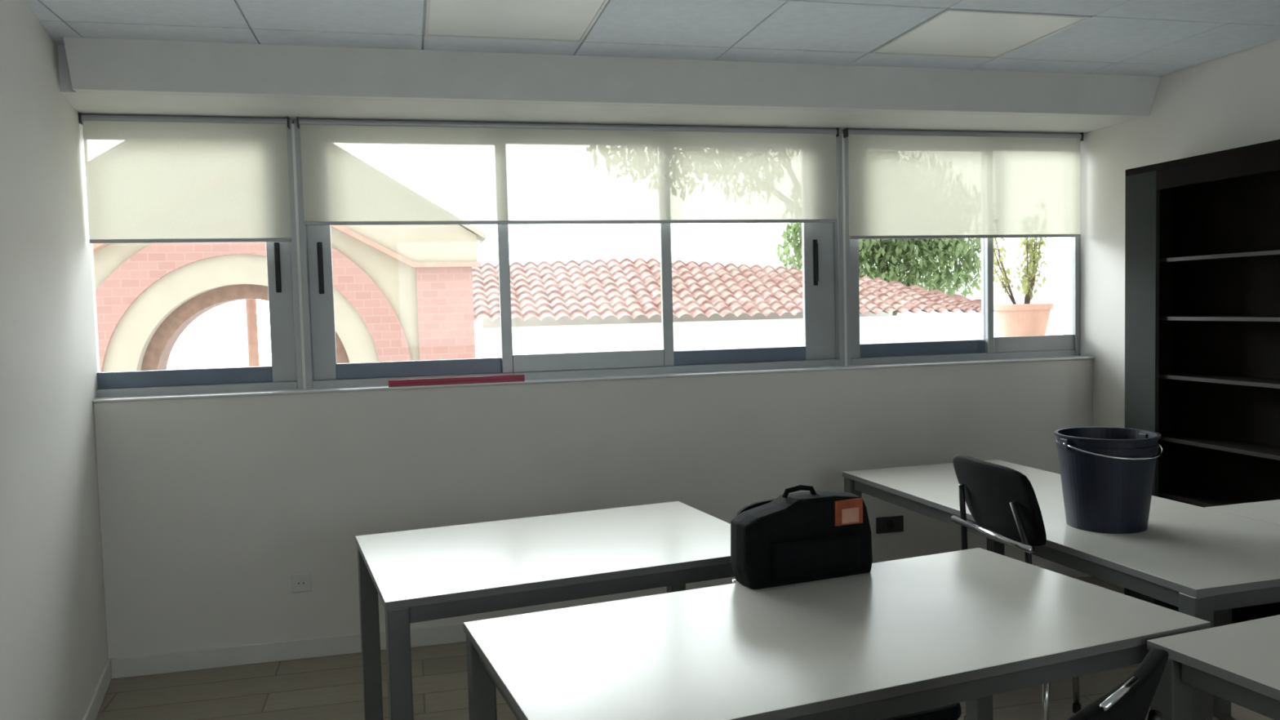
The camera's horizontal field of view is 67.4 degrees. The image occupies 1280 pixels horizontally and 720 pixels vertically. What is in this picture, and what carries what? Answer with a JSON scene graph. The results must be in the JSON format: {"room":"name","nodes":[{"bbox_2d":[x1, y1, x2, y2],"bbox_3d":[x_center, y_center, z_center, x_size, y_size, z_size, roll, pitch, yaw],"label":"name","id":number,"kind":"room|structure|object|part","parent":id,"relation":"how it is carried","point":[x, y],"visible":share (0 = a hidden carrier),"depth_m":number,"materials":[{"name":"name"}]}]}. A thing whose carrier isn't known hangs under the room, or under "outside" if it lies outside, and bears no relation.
{"room":"office","nodes":[
{"label":"office","id":0,"kind":"room"},
{"bbox_2d":[0,0,107,719],"bbox_3d":[-1.166,0.119,0.910,0.247,2.720,7.013,-3,3,-22],"label":"wall","id":1,"kind":"structure","parent":0,"point":[54,649],"depth_m":3.07,"materials":[{"name":"paint"}]},
{"bbox_2d":[82,659,111,719],"bbox_3d":[-0.957,1.434,0.896,0.012,0.085,6.722,-3,3,-22],"label":"baseboard","id":2,"kind":"structure","parent":1,"relation":"attached to","point":[92,710],"depth_m":3.71,"materials":[{"name":"paint"}]},
{"bbox_2d":[93,359,1093,658],"bbox_3d":[0.039,0.658,4.656,4.815,1.160,0.240,-2,3,-13],"label":"wall","id":3,"kind":"structure","parent":0,"point":[210,508],"depth_m":4.32,"materials":[{"name":"paint"}]},
{"bbox_2d":[82,119,306,398],"bbox_3d":[-1.929,-0.440,4.155,0.881,1.190,0.106,-2,3,-13],"label":"window","id":4,"kind":"structure","parent":3,"relation":"in","point":[286,371],"depth_m":4.21,"materials":[{"name":"grey metal"}]},
{"bbox_2d":[78,112,291,243],"bbox_3d":[-1.905,-0.764,4.065,0.814,0.532,0.044,-2,3,-13],"label":"roller blind","id":5,"kind":"object","parent":4,"relation":"attached to","point":[149,179],"visible":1,"depth_m":4.05,"materials":[{"name":"beige fabric"}]},
{"bbox_3d":[-1.981,0.076,4.185,0.715,0.070,0.030,-2,3,-13],"label":"rail","id":6,"kind":"part","parent":4,"relation":"part of","materials":[{"name":"metal"}]},
{"bbox_3d":[-1.595,-0.407,4.223,0.022,0.220,0.028,-2,3,-13],"label":"handle","id":7,"kind":"part","parent":4,"relation":"part of","materials":[{"name":"black plastic"}]},
{"bbox_2d":[291,573,311,592],"bbox_3d":[-1.473,0.970,4.177,0.082,0.082,0.013,-2,3,-13],"label":"wall socket","id":8,"kind":"object","parent":3,"relation":"attached to","point":[301,582],"visible":1,"depth_m":4.17,"materials":[{"name":"white plastic"}]},
{"bbox_2d":[293,119,844,388],"bbox_3d":[-0.248,-0.506,4.559,2.588,1.190,0.100,-2,3,-13],"label":"window","id":9,"kind":"structure","parent":3,"relation":"in","point":[823,286],"depth_m":4.55,"materials":[{"name":"grey metal"}]},
{"bbox_3d":[-1.420,-0.409,4.266,0.022,0.230,0.028,-2,3,-13],"label":"handle","id":10,"kind":"part","parent":9,"relation":"part of","materials":[{"name":"black plastic"}]},
{"bbox_3d":[-1.053,-0.483,4.380,0.878,1.115,0.030,-2,3,-13],"label":"sash","id":11,"kind":"part","parent":9,"relation":"part of","materials":[{"name":"grey metal"}]},
{"bbox_3d":[-1.008,0.038,4.417,0.742,0.070,0.030,-2,3,-13],"label":"rail","id":12,"kind":"part","parent":9,"relation":"part of","materials":[{"name":"metal"}]},
{"bbox_2d":[296,116,839,225],"bbox_3d":[-0.249,-0.864,4.459,2.526,0.462,0.044,-2,3,-13],"label":"roller blind","id":13,"kind":"object","parent":9,"relation":"attached to","point":[355,171],"visible":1,"depth_m":4.42,"materials":[{"name":"beige fabric"}]},
{"bbox_3d":[-0.253,-0.512,4.534,0.826,1.115,0.030,-2,3,-13],"label":"sash","id":14,"kind":"part","parent":9,"relation":"part of","materials":[{"name":"grey metal"}]},
{"bbox_3d":[0.492,-0.021,4.775,0.702,0.070,0.030,-2,3,-13],"label":"rail","id":15,"kind":"part","parent":9,"relation":"part of","materials":[{"name":"metal"}]},
{"bbox_3d":[0.884,-0.489,4.816,0.022,0.230,0.028,-2,3,-13],"label":"handle","id":16,"kind":"part","parent":9,"relation":"part of","materials":[{"name":"black plastic"}]},
{"bbox_3d":[0.545,-0.545,4.761,0.890,1.115,0.030,-2,3,-13],"label":"sash","id":17,"kind":"part","parent":9,"relation":"part of","materials":[{"name":"grey metal"}]},
{"bbox_2d":[92,355,1094,402],"bbox_3d":[0.052,0.077,4.551,4.794,0.012,0.111,-2,3,-13],"label":"sill","id":18,"kind":"structure","parent":3,"relation":"on","point":[1069,357],"depth_m":4.45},
{"bbox_2d":[388,374,524,386],"bbox_3d":[-0.819,0.092,4.310,0.600,0.030,0.028,-2,3,-13],"label":"strip","id":19,"kind":"object","parent":18,"relation":"on","point":[453,380],"visible":1,"depth_m":4.29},
{"bbox_2d":[107,563,1092,678],"bbox_3d":[0.099,1.200,4.568,4.779,0.085,0.012,-2,3,-13],"label":"baseboard","id":20,"kind":"structure","parent":3,"relation":"attached to","point":[219,657],"depth_m":4.16,"materials":[{"name":"paint"}]},
{"bbox_2d":[875,515,903,533],"bbox_3d":[1.257,0.828,4.827,0.150,0.082,0.013,-2,3,-13],"label":"wall socket","id":21,"kind":"object","parent":3,"relation":"attached to","point":[893,523],"visible":1,"depth_m":4.82,"materials":[{"name":"grey plastic"}]},
{"bbox_2d":[841,129,1079,365],"bbox_3d":[1.675,-0.581,5.015,1.374,1.190,0.106,-2,3,-13],"label":"window","id":22,"kind":"structure","parent":3,"relation":"in","point":[989,348],"depth_m":5.03,"materials":[{"name":"grey metal"}]},
{"bbox_3d":[1.439,-0.580,4.975,0.821,1.115,0.030,-2,3,-13],"label":"sash","id":23,"kind":"part","parent":22,"relation":"part of","materials":[{"name":"grey metal"}]},
{"bbox_3d":[1.472,-0.059,5.009,0.717,0.070,0.030,-2,3,-13],"label":"rail","id":24,"kind":"part","parent":22,"relation":"part of","materials":[{"name":"metal"}]},
{"bbox_2d":[843,128,1083,239],"bbox_3d":[1.676,-0.898,4.920,1.346,0.546,0.044,-2,3,-13],"label":"roller blind","id":25,"kind":"object","parent":22,"relation":"attached to","point":[904,184],"visible":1,"depth_m":4.90,"materials":[{"name":"beige fabric"}]},
{"bbox_3d":[2.079,-0.603,5.090,0.549,1.115,0.030,-2,3,-13],"label":"sash","id":26,"kind":"part","parent":22,"relation":"part of","materials":[{"name":"grey metal"}]},
{"bbox_2d":[25,0,1279,76],"bbox_3d":[0.474,-1.187,0.931,6.057,0.200,7.497,-2,3,-13],"label":"ceiling","id":27,"kind":"structure","parent":0,"point":[1132,37],"depth_m":3.53,"materials":[{"name":"white"}]},
{"bbox_2d":[424,0,608,42],"bbox_3d":[-0.442,-1.202,3.335,0.590,0.016,0.590,-2,3,-13],"label":"recessed light","id":28,"kind":"object","parent":27,"relation":"in","point":[551,20],"visible":1,"depth_m":3.38,"materials":[{"name":"white plastic"}]},
{"bbox_2d":[57,36,1159,133],"bbox_3d":[0.028,-1.182,4.324,4.850,0.172,0.699,-2,3,-13],"label":"beam","id":29,"kind":"structure","parent":27,"relation":"attached to","point":[98,76],"depth_m":4.02,"materials":[{"name":"paint"}]},
{"bbox_2d":[870,7,1091,58],"bbox_3d":[1.308,-1.271,3.752,0.590,0.016,0.590,-2,3,-13],"label":"recessed light","id":30,"kind":"object","parent":27,"relation":"in","point":[951,32],"visible":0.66,"depth_m":3.72,"materials":[{"name":"white plastic"}]},
{"bbox_2d":[95,576,1274,719],"bbox_3d":[0.549,1.516,1.289,5.950,0.200,7.100,-2,3,-13],"label":"floor","id":31,"kind":"structure","parent":0,"point":[331,687],"depth_m":3.78,"materials":[{"name":"laminate"}]},
{"bbox_2d":[355,501,734,719],"bbox_3d":[-0.250,0.961,3.146,1.210,0.740,0.820,-3,3,-22],"label":"table","id":32,"kind":"object","parent":31,"relation":"on","point":[442,572],"visible":0.73,"depth_m":2.93,"materials":[{"name":"white laminate"}]},
{"bbox_3d":[-0.921,0.982,3.285,0.058,0.718,0.058,-3,3,-22],"label":"leg","id":33,"kind":"part","parent":32,"relation":"part of","materials":[{"name":"grey paint"}]},
{"bbox_3d":[-0.641,1.014,2.585,0.058,0.718,0.058,-3,3,-22],"label":"leg","id":34,"kind":"part","parent":32,"relation":"part of","materials":[{"name":"grey paint"}]},
{"bbox_3d":[0.141,0.931,3.708,0.058,0.718,0.058,-3,3,-22],"label":"leg","id":35,"kind":"part","parent":32,"relation":"part of","materials":[{"name":"grey paint"}]},
{"bbox_2d":[463,547,1210,719],"bbox_3d":[0.451,0.991,2.297,1.575,0.740,0.765,-3,3,-22],"label":"table","id":36,"kind":"object","parent":31,"relation":"on","point":[900,637],"visible":0.83,"depth_m":2.15,"materials":[{"name":"white laminate"}]},
{"bbox_3d":[-0.379,1.021,2.346,0.058,0.718,0.058,-3,3,-21],"label":"leg","id":37,"kind":"part","parent":36,"relation":"part of","materials":[{"name":"grey paint"}]},
{"bbox_2d":[730,484,872,589],"bbox_3d":[0.451,0.472,2.644,0.409,0.256,0.128,-3,3,-21],"label":"bag","id":38,"kind":"object","parent":36,"relation":"on","point":[811,535],"visible":1,"depth_m":2.59,"materials":[{"name":"fabric"}]},
{"bbox_3d":[0.439,0.361,2.644,0.105,0.034,0.016,-3,3,-21],"label":"grab handle","id":39,"kind":"part","parent":38,"relation":"part of","materials":[{"name":"black plastic"}]},
{"bbox_3d":[1.024,0.954,2.899,0.058,0.718,0.058,-3,3,-21],"label":"leg","id":40,"kind":"part","parent":36,"relation":"part of","materials":[{"name":"grey paint"}]},
{"bbox_3d":[1.281,0.984,2.250,0.058,0.718,0.058,-3,3,-21],"label":"leg","id":41,"kind":"part","parent":36,"relation":"part of","materials":[{"name":"grey paint"}]},
{"bbox_2d":[730,497,960,719],"bbox_3d":[0.561,0.878,2.646,0.460,0.922,0.530,-3,3,-20],"label":"office chair","id":42,"kind":"object","parent":31,"relation":"on","point":[953,711],"visible":0.11,"depth_m":2.46,"materials":[{"name":"black plastic"}]},
{"bbox_3d":[0.477,0.634,2.841,0.450,0.022,0.024,-3,3,-20],"label":"cross rail","id":43,"kind":"part","parent":42,"relation":"part of","materials":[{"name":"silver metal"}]},
{"bbox_3d":[0.480,0.530,2.818,0.430,0.244,0.121,-3,3,-20],"label":"backrest","id":44,"kind":"part","parent":42,"relation":"part of","materials":[{"name":"black fabric"}]},
{"bbox_3d":[0.576,0.913,2.610,0.460,0.043,0.430,-3,3,-20],"label":"seat","id":45,"kind":"part","parent":42,"relation":"part of","materials":[{"name":"black fabric"}]},
{"bbox_2d":[950,454,1080,719],"bbox_3d":[1.357,0.801,3.169,0.530,0.975,0.460,-2,3,-11],"label":"office chair","id":46,"kind":"object","parent":31,"relation":"on","point":[1002,502],"visible":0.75,"depth_m":3.04,"materials":[{"name":"black fabric"}]},
{"bbox_3d":[1.134,0.562,3.111,0.024,0.023,0.450,-2,3,-11],"label":"cross rail","id":47,"kind":"part","parent":46,"relation":"part of","materials":[{"name":"silver metal"}]},
{"bbox_3d":[1.148,0.451,3.108,0.121,0.258,0.430,-2,3,-11],"label":"backrest","id":48,"kind":"part","parent":46,"relation":"part of","materials":[{"name":"black plastic"}]},
{"bbox_3d":[1.246,1.086,2.954,0.021,0.414,0.065,2,4,43],"label":"leg","id":49,"kind":"part","parent":46,"relation":"part of","materials":[{"name":"silver metal"}]},
{"bbox_3d":[1.553,1.051,3.429,0.021,0.414,0.065,2,4,43],"label":"leg","id":50,"kind":"part","parent":46,"relation":"part of","materials":[{"name":"silver metal"}]},
{"bbox_2d":[842,459,1279,719],"bbox_3d":[1.556,0.895,3.496,0.800,0.740,1.900,-2,3,-16],"label":"table","id":51,"kind":"object","parent":31,"relation":"on","point":[1201,562],"visible":0.54,"depth_m":2.94,"materials":[{"name":"white laminate"}]},
{"bbox_3d":[0.952,0.878,4.277,0.058,0.718,0.058,-2,3,-16],"label":"leg","id":52,"kind":"part","parent":51,"relation":"part of","materials":[{"name":"grey paint"}]},
{"bbox_3d":[1.658,0.849,4.477,0.058,0.718,0.058,-2,3,-16],"label":"leg","id":53,"kind":"part","parent":51,"relation":"part of","materials":[{"name":"grey paint"}]},
{"bbox_2d":[1053,426,1163,533],"bbox_3d":[1.532,0.392,3.148,0.326,0.305,0.326,-2,3,-13],"label":"bucket","id":54,"kind":"object","parent":51,"relation":"on","point":[1107,473],"visible":1,"depth_m":3.04,"materials":[{"name":"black plastic"}]},
{"bbox_3d":[1.548,0.286,3.066,0.326,0.041,0.169,-2,3,-13],"label":"bail handle","id":55,"kind":"part","parent":54,"relation":"part of","materials":[{"name":"silver metal"}]},
{"bbox_3d":[1.455,0.964,2.516,0.058,0.718,0.058,-2,3,-16],"label":"leg","id":56,"kind":"part","parent":51,"relation":"part of","materials":[{"name":"grey paint"}]},
{"bbox_2d":[1066,648,1168,719],"bbox_3d":[0.525,0.917,1.546,0.530,0.969,0.460,2,5,44],"label":"office chair","id":57,"kind":"object","parent":31,"relation":"on","point":[1131,700],"visible":1,"depth_m":1.33,"materials":[{"name":"black plastic"}]},
{"bbox_3d":[0.645,0.448,1.291,0.012,0.010,0.120,2,5,44],"label":"trim","id":58,"kind":"part","parent":57,"relation":"part of","materials":[{"name":"silver metal"}]},
{"bbox_2d":[1124,139,1279,623],"bbox_3d":[2.606,0.196,3.610,0.247,2.070,1.875,-2,3,-13],"label":"bookcase","id":59,"kind":"object","parent":31,"relation":"on","point":[1202,232],"visible":0.67,"depth_m":4.25,"materials":[{"name":"brown wood"}]},
{"bbox_3d":[2.400,0.165,4.512,0.227,2.040,0.025,-2,3,-13],"label":"panel","id":60,"kind":"part","parent":59,"relation":"part of","materials":[{"name":"brown wood"}]},
{"bbox_3d":[2.580,-0.823,3.553,0.247,0.030,1.875,-2,3,-13],"label":"panel","id":61,"kind":"part","parent":59,"relation":"part of","materials":[{"name":"brown wood"}]},
{"bbox_3d":[2.642,1.149,3.667,0.200,0.018,1.825,-2,3,-13],"label":"shelf","id":62,"kind":"part","parent":59,"relation":"part of","materials":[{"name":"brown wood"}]},
{"bbox_3d":[2.629,0.640,3.638,0.200,0.018,1.825,-2,3,-13],"label":"shelf","id":63,"kind":"part","parent":59,"relation":"part of","materials":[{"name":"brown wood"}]},
{"bbox_3d":[2.623,0.386,3.624,0.200,0.018,1.825,-2,3,-13],"label":"shelf","id":64,"kind":"part","parent":59,"relation":"part of","materials":[{"name":"brown wood"}]},
{"bbox_3d":[2.602,-0.413,3.579,0.200,0.018,1.825,-2,3,-13],"label":"shelf","id":65,"kind":"part","parent":59,"relation":"part of","materials":[{"name":"brown wood"}]},
{"bbox_3d":[2.609,-0.153,3.594,0.200,0.018,1.825,-2,3,-13],"label":"shelf","id":66,"kind":"part","parent":59,"relation":"part of","materials":[{"name":"brown wood"}]},
{"bbox_3d":[2.615,0.106,3.608,0.200,0.018,1.825,-2,3,-13],"label":"shelf","id":67,"kind":"part","parent":59,"relation":"part of","materials":[{"name":"brown wood"}]},
{"bbox_3d":[2.720,0.171,3.637,0.012,1.970,1.825,-2,3,-13],"label":"panel","id":68,"kind":"part","parent":59,"relation":"part of","materials":[{"name":"brown wood"}]},
{"bbox_2d":[1146,614,1279,719],"bbox_3d":[1.931,0.968,2.028,1.450,0.740,0.750,-3,3,-20],"label":"table","id":69,"kind":"object","parent":31,"relation":"on","point":[1238,664],"visible":0.91,"depth_m":2.03,"materials":[{"name":"white laminate"}]},
{"bbox_3d":[1.163,0.995,2.107,0.058,0.718,0.058,-3,3,-20],"label":"leg","id":70,"kind":"part","parent":69,"relation":"part of","materials":[{"name":"grey paint"}]},
{"bbox_2d":[1204,499,1279,718],"bbox_3d":[2.349,0.897,3.103,0.500,0.740,0.780,-2,3,-16],"label":"table","id":71,"kind":"object","parent":31,"relation":"on","point":[1268,511],"visible":0.27,"depth_m":3.36,"materials":[{"name":"white laminate"}]},
{"bbox_3d":[2.043,0.900,3.388,0.058,0.718,0.058,-2,3,-16],"label":"leg","id":72,"kind":"part","parent":71,"relation":"part of","materials":[{"name":"grey paint"}]},
{"bbox_2d":[993,302,1053,337],"bbox_3d":[3.664,-0.365,9.204,0.560,0.345,0.560,-2,3,-13],"label":"pot","id":73,"kind":"object","parent":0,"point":[1014,319],"depth_m":9.01,"materials":[{"name":"ceramic"}]},
{"bbox_2d":[1062,39,1279,427],"bbox_3d":[3.258,-0.054,1.966,0.250,2.720,6.900,-2,3,-13],"label":"wall","id":74,"kind":"structure","parent":0,"point":[1232,100],"depth_m":4.72,"materials":[{"name":"paint"}]},
{"label":"outside","id":75,"kind":"structure","parent":0,"visible":0},
{"bbox_2d":[166,328,1062,369],"bbox_3d":[14.889,3.056,24.331,200.000,0.200,200.000,-2,3,-13],"label":"ground","id":76,"kind":"structure","parent":75,"point":[264,361],"depth_m":100.34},
{"bbox_2d":[93,224,486,372],"bbox_3d":[-5.640,0.148,14.174,6.600,7.800,2.650,-2,3,-13],"label":"arched building","id":77,"kind":"structure","parent":76,"relation":"on","point":[402,292],"depth_m":13.35,"materials":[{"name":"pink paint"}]},
{"bbox_3d":[-5.418,-1.871,12.911,6.440,1.320,0.210,-2,3,-13],"label":"cornice moulding","id":78,"kind":"part","parent":77,"relation":"part of","materials":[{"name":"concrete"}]},
{"bbox_3d":[-5.438,-2.431,12.904,6.340,2.360,0.160,-2,3,-13],"label":"raking cornice","id":79,"kind":"part","parent":77,"relation":"part of","materials":[{"name":"beige paint"}]},
{"bbox_2d":[471,257,995,358],"bbox_3d":[1.734,0.631,20.426,11.600,5.754,2.801,-2,3,-13],"label":"neighbouring building","id":80,"kind":"structure","parent":76,"relation":"on","point":[557,307],"depth_m":19.68,"materials":[{"name":"paint"}]},
{"bbox_2d":[776,222,981,315],"bbox_3d":[6.507,-1.587,25.199,6.624,9.423,3.120,-3,4,-32],"label":"tree","id":81,"kind":"object","parent":76,"relation":"on","point":[879,252],"visible":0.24,"depth_m":24.55,"materials":[{"name":"green plant"}]},
{"bbox_3d":[4.685,1.906,9.564,3.600,4.280,0.500,-2,3,-13],"label":"wall","id":82,"kind":"structure","parent":76,"relation":"on","visible":0},
{"bbox_2d":[993,237,1053,337],"bbox_3d":[3.621,-0.847,9.191,0.625,1.311,0.577,1,4,39],"label":"potted shrub","id":83,"kind":"object","parent":82,"relation":"on","point":[1014,319],"visible":0.81,"depth_m":9.03,"materials":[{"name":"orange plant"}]},
{"bbox_3d":[3.568,-0.935,9.123,0.469,0.905,0.331,-1,3,10],"label":"stem","id":84,"kind":"part","parent":83,"relation":"part of","materials":[{"name":"green plant"}]}
]}

